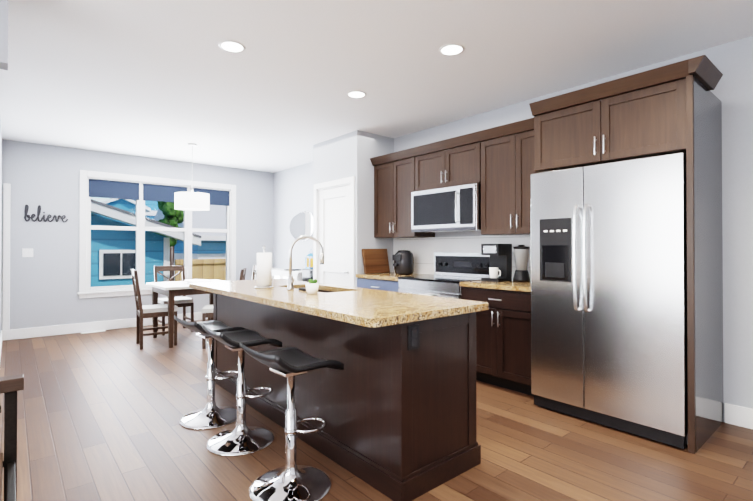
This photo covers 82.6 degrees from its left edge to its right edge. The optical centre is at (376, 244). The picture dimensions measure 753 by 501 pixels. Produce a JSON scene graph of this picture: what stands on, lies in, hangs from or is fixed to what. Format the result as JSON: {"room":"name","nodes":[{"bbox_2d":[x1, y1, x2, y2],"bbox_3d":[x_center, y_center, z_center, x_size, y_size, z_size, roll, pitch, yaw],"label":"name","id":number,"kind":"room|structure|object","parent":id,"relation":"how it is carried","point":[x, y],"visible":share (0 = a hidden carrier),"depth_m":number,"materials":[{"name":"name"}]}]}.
{"room":"kitchen","nodes":[
{"label":"kitchen","id":0,"kind":"room"},
{"bbox_2d":[0,120,1,332],"bbox_3d":[-3.746,-0.080,4.153,0.120,2.700,4.070,0,-1,-40],"label":"wall","id":1,"kind":"structure","parent":0,"point":[0,211],"depth_m":5.35,"materials":[{"name":"paint"}]},
{"bbox_2d":[0,183,6,358],"bbox_3d":[-3.689,0.216,4.206,0.040,2.110,4.060,0,-1,-40],"label":"baseboard","id":2,"kind":"structure","parent":1,"relation":"attached to","point":[3,332],"depth_m":5.74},
{"bbox_2d":[0,0,7,69],"bbox_3d":[-2.805,-1.200,1.554,2.230,0.500,0.120,0,-1,-40],"label":"header beam","id":3,"kind":"structure","parent":0,"point":[3,34],"depth_m":2.22,"materials":[{"name":"paint"}]},
{"bbox_2d":[110,198,157,218],"bbox_3d":[-10.177,-2.448,27.882,11.600,10.200,8.400,0,-1,-40],"label":"sky","id":4,"kind":"structure","parent":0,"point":[151,214],"depth_m":21.80,"materials":[{"name":"blue"}]},
{"bbox_2d":[1,139,272,329],"bbox_3d":[-4.413,-0.063,6.337,6.240,2.700,0.120,0,-1,-40],"label":"wall","id":5,"kind":"structure","parent":0,"point":[44,285],"depth_m":6.20,"materials":[{"name":"paint"}]},
{"bbox_2d":[22,248,32,256],"bbox_3d":[-4.809,0.109,5.913,0.120,0.120,0.008,0,-1,-40],"label":"light switch","id":6,"kind":"object","parent":5,"relation":"attached to","point":[27,252],"visible":1,"depth_m":5.91,"materials":[{"name":"white paint"}]},
{"bbox_2d":[24,205,67,222],"bbox_3d":[-4.651,-0.438,6.048,0.498,0.237,0.021,0,-1,-40],"label":"sign","id":7,"kind":"object","parent":5,"relation":"attached to","point":[38,214],"visible":1,"depth_m":5.99,"materials":[{"name":"metal"}]},
{"bbox_2d":[6,183,207,339],"bbox_3d":[-3.490,0.237,7.032,3.930,2.110,0.019,0,-1,-40],"label":"baseboard","id":8,"kind":"structure","parent":5,"relation":"attached to","point":[23,333],"depth_m":6.07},
{"bbox_2d":[77,170,235,298],"bbox_3d":[-3.493,-0.152,7.093,2.400,1.890,0.165,0,-1,-40],"label":"window","id":9,"kind":"structure","parent":5,"relation":"in","point":[140,228],"depth_m":6.84,"materials":[{"name":"white paint"}]},
{"bbox_2d":[89,179,138,199],"bbox_3d":[-4.033,-0.849,6.607,0.670,0.266,0.022,0,-1,-40],"label":"window blind","id":10,"kind":"object","parent":9,"relation":"attached to","point":[112,189],"visible":0.96,"depth_m":6.59,"materials":[{"name":"fabric"}]},
{"bbox_2d":[143,184,186,201],"bbox_3d":[-3.478,-0.846,7.080,0.670,0.266,0.022,0,-1,-40],"label":"window blind","id":11,"kind":"object","parent":9,"relation":"attached to","point":[161,193],"visible":0.88,"depth_m":7.02,"materials":[{"name":"fabric"}]},
{"bbox_2d":[193,188,229,205],"bbox_3d":[-2.922,-0.842,7.554,0.670,0.266,0.022,0,-1,-40],"label":"window blind","id":12,"kind":"object","parent":9,"relation":"attached to","point":[218,197],"visible":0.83,"depth_m":7.62,"materials":[{"name":"fabric"}]},
{"bbox_2d":[313,130,393,286],"bbox_3d":[-0.332,-0.067,5.881,0.620,2.700,1.010,0,-1,-40],"label":"wall","id":13,"kind":"structure","parent":0,"point":[350,154],"depth_m":5.45,"materials":[{"name":"paint"}]},
{"bbox_2d":[313,176,354,286],"bbox_3d":[-0.550,0.214,5.699,0.146,2.135,0.930,0,-1,-40],"label":"door","id":14,"kind":"structure","parent":13,"relation":"attached to","point":[336,221],"depth_m":5.68,"materials":[{"name":"white paint"}]},
{"bbox_2d":[0,319,752,500],"bbox_3d":[-1.182,1.308,2.629,6.360,0.100,9.940,0,-1,-40],"label":"floor","id":15,"kind":"structure","parent":0,"point":[100,415],"depth_m":2.67,"materials":[{"name":"brown wood"}]},
{"bbox_2d":[0,374,23,500],"bbox_3d":[-1.215,0.889,1.099,0.500,0.715,1.380,0,-1,-40],"label":"table","id":16,"kind":"object","parent":15,"relation":"on","point":[11,386],"visible":1,"depth_m":1.71,"materials":[{"name":"brown wood"}]},
{"bbox_2d":[81,330,105,333],"bbox_3d":[-4.182,1.281,6.333,0.300,0.009,0.110,0,-1,-40],"label":"floor vent","id":17,"kind":"object","parent":15,"relation":"in","point":[93,331],"visible":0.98,"depth_m":6.32,"materials":[{"name":"white metal"}]},
{"bbox_2d":[130,269,177,349],"bbox_3d":[-2.856,0.795,5.507,0.500,0.970,0.430,0,-1,-34],"label":"chair","id":18,"kind":"object","parent":15,"relation":"on","point":[151,311],"visible":0.79,"depth_m":5.39,"materials":[{"name":"brown wood"}]},
{"bbox_2d":[154,265,193,335],"bbox_3d":[-3.025,0.802,6.397,0.430,0.970,0.500,0,-1,-40],"label":"chair","id":19,"kind":"object","parent":15,"relation":"on","point":[184,301],"visible":0.65,"depth_m":6.42,"materials":[{"name":"brown wood"}]},
{"bbox_2d":[146,279,222,347],"bbox_3d":[-2.518,0.903,5.895,0.960,0.760,0.960,0,-1,-40],"label":"dining table","id":20,"kind":"object","parent":15,"relation":"on","point":[171,290],"visible":0.56,"depth_m":5.45,"materials":[{"name":"brown wood"}]},
{"bbox_2d":[184,279,212,282],"bbox_3d":[-2.448,0.505,5.893,0.340,0.035,0.544,0,-1,-40],"label":"tray","id":21,"kind":"object","parent":20,"relation":"on","point":[196,280],"visible":0.85,"depth_m":5.99,"materials":[{"name":"ceramic"}]},
{"bbox_2d":[174,315,244,429],"bbox_3d":[-1.209,0.887,3.135,0.420,0.750,0.420,0,-1,-44],"label":"stool","id":22,"kind":"object","parent":15,"relation":"on","point":[211,415],"visible":0.85,"depth_m":3.10,"materials":[{"name":"silver metal"}]},
{"bbox_2d":[202,268,246,348],"bbox_3d":[-1.958,0.796,5.541,0.500,0.970,0.430,0,0,-12],"label":"chair","id":23,"kind":"object","parent":15,"relation":"on","point":[207,311],"visible":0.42,"depth_m":5.31,"materials":[{"name":"brown wood"}]},
{"bbox_2d":[202,323,281,456],"bbox_3d":[-0.870,0.884,2.760,0.420,0.750,0.420,0,-1,-37],"label":"stool","id":24,"kind":"object","parent":15,"relation":"on","point":[241,438],"visible":0.88,"depth_m":2.73,"materials":[{"name":"silver metal"}]},
{"bbox_2d":[251,265,256,279],"bbox_3d":[-1.986,0.803,6.520,0.500,0.970,0.430,0,-1,-40],"label":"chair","id":25,"kind":"object","parent":15,"relation":"on","point":[254,273],"visible":0.08,"depth_m":6.79,"materials":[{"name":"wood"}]},
{"bbox_2d":[254,268,301,280],"bbox_3d":[-1.602,0.866,7.485,0.459,0.860,1.600,0,-1,-40],"label":"sideboard","id":26,"kind":"object","parent":15,"relation":"on","point":[279,273],"visible":0.15,"depth_m":7.12,"materials":[{"name":"white paint"}]},
{"bbox_2d":[239,341,343,500],"bbox_3d":[-0.444,0.880,2.230,0.420,0.750,0.420,0,-1,-42],"label":"stool","id":27,"kind":"object","parent":15,"relation":"on","point":[291,480],"visible":1,"depth_m":2.20,"materials":[{"name":"silver metal"}]},
{"bbox_2d":[302,268,312,281],"bbox_3d":[-0.883,0.830,6.685,0.403,0.920,0.400,0,-1,-40],"label":"base cabinet","id":28,"kind":"object","parent":15,"relation":"on","point":[307,274],"visible":0.17,"depth_m":6.59,"materials":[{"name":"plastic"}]},
{"bbox_2d":[305,249,312,268],"bbox_3d":[-1.023,0.217,6.689,0.184,0.304,0.184,0,-1,-40],"label":"lantern","id":29,"kind":"object","parent":28,"relation":"on","point":[309,263],"visible":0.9,"depth_m":6.65,"materials":[{"name":"glass"}]},
{"bbox_2d":[213,295,480,500],"bbox_3d":[-0.477,0.823,3.247,0.630,0.880,2.580,0,-1,-40],"label":"kitchen island","id":30,"kind":"object","parent":15,"relation":"on","point":[393,403],"depth_m":2.35,"materials":[{"name":"wood"}]},
{"bbox_2d":[189,279,487,326],"bbox_3d":[-0.526,0.363,3.216,0.910,0.040,2.630,0,-1,-40],"label":"island countertop","id":31,"kind":"structure","parent":30,"relation":"on","point":[362,307],"depth_m":2.56,"materials":[{"name":"beige stone"}]},
{"bbox_2d":[254,246,273,288],"bbox_3d":[-0.902,0.175,3.442,0.150,0.338,0.150,0,-1,-40],"label":"paper towel","id":32,"kind":"object","parent":31,"relation":"on","point":[264,270],"visible":1,"depth_m":3.39,"materials":[{"name":"white paper"}]},
{"bbox_2d":[287,235,323,289],"bbox_3d":[-0.551,0.134,3.297,0.255,0.418,0.172,0,-1,-40],"label":"faucet","id":33,"kind":"object","parent":31,"relation":"on","point":[291,281],"visible":1,"depth_m":3.27,"materials":[{"name":"silver metal"}]},
{"bbox_2d":[305,279,318,293],"bbox_3d":[-0.448,0.289,2.986,0.094,0.101,0.093,0,-1,-40],"label":"plant pot","id":34,"kind":"object","parent":31,"relation":"on","point":[312,286],"visible":1,"depth_m":2.95,"materials":[{"name":"ceramic"}]},
{"bbox_2d":[356,276,398,291],"bbox_3d":[0.242,0.838,5.193,0.628,0.880,0.767,0,-1,-40],"label":"dishwasher","id":35,"kind":"object","parent":15,"relation":"on","point":[386,285],"depth_m":4.95,"materials":[{"name":"metal"}]},
{"bbox_2d":[356,272,427,279],"bbox_3d":[0.236,0.378,5.191,0.643,0.040,0.767,0,-1,-40],"label":"countertop","id":36,"kind":"structure","parent":35,"relation":"on","point":[391,275],"depth_m":5.03,"materials":[{"name":"beige stone"}]},
{"bbox_2d":[362,249,389,273],"bbox_3d":[-0.006,0.203,5.420,0.400,0.310,0.030,0,-12,-40],"label":"cutting board","id":37,"kind":"object","parent":36,"relation":"on","point":[375,261],"visible":0.98,"depth_m":5.40,"materials":[{"name":"brown wood"}]},
{"bbox_2d":[392,250,413,274],"bbox_3d":[0.324,0.210,5.222,0.285,0.295,0.250,0,-1,-40],"label":"air fryer","id":38,"kind":"object","parent":36,"relation":"on","point":[403,263],"visible":1,"depth_m":5.13,"materials":[{"name":"black plastic"}]},
{"bbox_2d":[398,252,489,298],"bbox_3d":[0.724,0.668,4.548,0.705,1.170,0.836,0,-1,-40],"label":"range","id":39,"kind":"object","parent":15,"relation":"on","point":[452,270],"visible":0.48,"depth_m":4.58,"materials":[{"name":"silver metal"}]},
{"bbox_2d":[461,288,533,395],"bbox_3d":[1.294,0.829,3.959,0.628,0.880,0.793,0,-1,-40],"label":"base cabinet","id":40,"kind":"object","parent":15,"relation":"on","point":[503,340],"depth_m":3.71,"materials":[{"name":"wood"}]},
{"bbox_2d":[460,280,530,291],"bbox_3d":[1.288,0.369,3.958,0.643,0.040,0.793,0,-1,-40],"label":"countertop","id":41,"kind":"structure","parent":40,"relation":"on","point":[508,286],"depth_m":3.80,"materials":[{"name":"beige stone"}]},
{"bbox_2d":[481,244,511,281],"bbox_3d":[1.161,0.169,4.150,0.232,0.360,0.190,0,-1,-40],"label":"coffee maker","id":42,"kind":"object","parent":41,"relation":"on","point":[500,269],"visible":1,"depth_m":4.11,"materials":[{"name":"black plastic"}]},
{"bbox_2d":[513,245,529,281],"bbox_3d":[1.371,0.173,4.052,0.150,0.350,0.150,0,-1,-40],"label":"blender","id":43,"kind":"object","parent":41,"relation":"on","point":[521,255],"visible":1,"depth_m":4.00,"materials":[{"name":"clear glass"}]},
{"bbox_2d":[531,153,687,448],"bbox_3d":[1.799,0.345,3.202,0.830,1.805,1.003,0,-1,-40],"label":"fridge","id":44,"kind":"object","parent":15,"relation":"on","point":[608,294],"visible":0.96,"depth_m":2.90,"materials":[{"name":"silver metal"}]},
{"bbox_2d":[529,55,723,453],"bbox_3d":[1.859,0.075,3.186,0.778,2.375,1.122,0,-1,-40],"label":"surround","id":45,"kind":"object","parent":15,"relation":"on","point":[674,108],"visible":0.98,"depth_m":2.83,"materials":[{"name":"brown wood"}]},
{"bbox_2d":[0,0,752,172],"bbox_3d":[-1.182,-1.491,2.651,6.360,0.100,9.940,0,-1,-40],"label":"ceiling","id":46,"kind":"structure","parent":0,"point":[166,79],"depth_m":3.39,"materials":[{"name":"paint"}]},
{"bbox_2d":[174,143,208,210],"bbox_3d":[-2.587,-0.958,6.021,0.450,0.915,0.450,0,-1,-40],"label":"pendant lamp","id":47,"kind":"object","parent":46,"relation":"hanging from","point":[194,201],"visible":1,"depth_m":5.86,"materials":[{"name":"white metal"}]},
{"bbox_2d":[218,40,245,52],"bbox_3d":[-1.046,-1.435,3.107,0.190,0.006,0.190,0,-1,-40],"label":"recessed light","id":48,"kind":"object","parent":46,"relation":"in","point":[231,46],"visible":1,"depth_m":3.10,"materials":[{"name":"white paint"}]},
{"bbox_2d":[347,91,366,97],"bbox_3d":[-0.189,-1.427,4.075,0.190,0.006,0.190,0,-1,-40],"label":"recessed light","id":49,"kind":"object","parent":46,"relation":"in","point":[356,94],"visible":1,"depth_m":4.07,"materials":[{"name":"white paint"}]},
{"bbox_2d":[439,44,464,55],"bbox_3d":[0.554,-1.435,3.158,0.190,0.006,0.190,0,-1,-40],"label":"recessed light","id":50,"kind":"object","parent":46,"relation":"in","point":[451,49],"visible":1,"depth_m":3.15,"materials":[{"name":"white paint"}]},
{"bbox_2d":[273,36,752,421],"bbox_3d":[1.192,-0.076,4.664,0.120,2.700,9.940,0,-1,-40],"label":"wall","id":51,"kind":"structure","parent":0,"point":[732,62],"depth_m":3.04,"materials":[{"name":"paint"}]},
{"bbox_2d":[289,211,312,240],"bbox_3d":[-1.306,-0.323,7.482,0.020,0.519,0.842,0,-1,-40],"label":"round mirror","id":52,"kind":"object","parent":51,"relation":"attached to","point":[301,223],"visible":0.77,"depth_m":7.44,"materials":[{"name":"clear glass"}]},
{"bbox_2d":[374,150,434,237],"bbox_3d":[0.335,-0.593,5.310,0.348,1.004,0.726,0,-1,-40],"label":"upper cabinet","id":53,"kind":"object","parent":51,"relation":"attached to","point":[393,180],"depth_m":5.18,"materials":[{"name":"brown wood"}]},
{"bbox_2d":[414,131,481,191],"bbox_3d":[0.865,-0.855,4.691,0.348,0.490,0.898,0,-1,-40],"label":"upper cabinet","id":54,"kind":"object","parent":51,"relation":"attached to","point":[435,166],"depth_m":4.53,"materials":[{"name":"brown wood"}]},
{"bbox_2d":[411,183,480,232],"bbox_3d":[0.822,-0.375,4.653,0.457,0.458,0.888,0,-1,-40],"label":"microwave","id":55,"kind":"object","parent":54,"relation":"attached to","point":[449,209],"visible":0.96,"depth_m":4.47,"materials":[{"name":"silver metal"}]},
{"bbox_2d":[393,235,530,280],"bbox_3d":[1.007,0.129,4.777,0.010,0.449,2.401,0,-1,-40],"label":"backsplash","id":56,"kind":"structure","parent":51,"relation":"attached to","point":[423,250],"depth_m":5.01,"materials":[{"name":"tile"}]},
{"bbox_2d":[481,118,538,235],"bbox_3d":[1.408,-0.603,4.052,0.348,1.004,0.769,0,-1,-40],"label":"upper cabinet","id":57,"kind":"object","parent":51,"relation":"attached to","point":[496,166],"depth_m":4.00,"materials":[{"name":"brown wood"}]},
{"bbox_2d":[725,403,752,428],"bbox_3d":[3.370,1.184,1.994,0.019,0.140,2.765,0,-1,-40],"label":"baseboard","id":58,"kind":"structure","parent":51,"relation":"attached to","point":[740,416],"depth_m":2.98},
{"label":"outside","id":59,"kind":"structure","parent":0,"visible":0},
{"bbox_3d":[-13.871,2.658,22.157,36.000,0.100,36.260,0,-1,-40],"label":"ground","id":60,"kind":"structure","parent":59,"visible":0},
{"bbox_2d":[91,198,150,226],"bbox_3d":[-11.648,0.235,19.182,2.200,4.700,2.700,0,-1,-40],"label":"house","id":61,"kind":"structure","parent":60,"relation":"on","point":[129,206],"depth_m":18.37,"materials":[{"name":"blue"}]},
{"bbox_2d":[90,199,200,286],"bbox_3d":[-11.884,-0.182,10.561,11.950,5.402,8.520,0,-1,-40],"label":"house","id":62,"kind":"structure","parent":60,"relation":"on","point":[156,247],"depth_m":10.40,"materials":[{"name":"blue wood"}]},
{"bbox_2d":[153,201,183,281],"bbox_3d":[-6.044,-0.081,12.619,0.920,5.231,0.880,0,-1,-40],"label":"tree","id":63,"kind":"object","parent":60,"relation":"on","point":[174,218],"depth_m":12.47,"materials":[{"name":"green plant"}]},
{"bbox_2d":[149,205,225,280],"bbox_3d":[-4.548,0.339,19.716,9.600,4.500,6.900,0,-1,-40],"label":"garage","id":64,"kind":"structure","parent":60,"relation":"on","point":[210,217],"depth_m":15.14,"materials":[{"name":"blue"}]},
{"bbox_2d":[175,259,225,280],"bbox_3d":[-0.272,1.478,14.955,12.660,2.150,0.120,0,-1,-40],"label":"fence","id":65,"kind":"object","parent":60,"relation":"on","point":[200,269],"depth_m":11.33,"materials":[{"name":"brown wood"}]}
]}

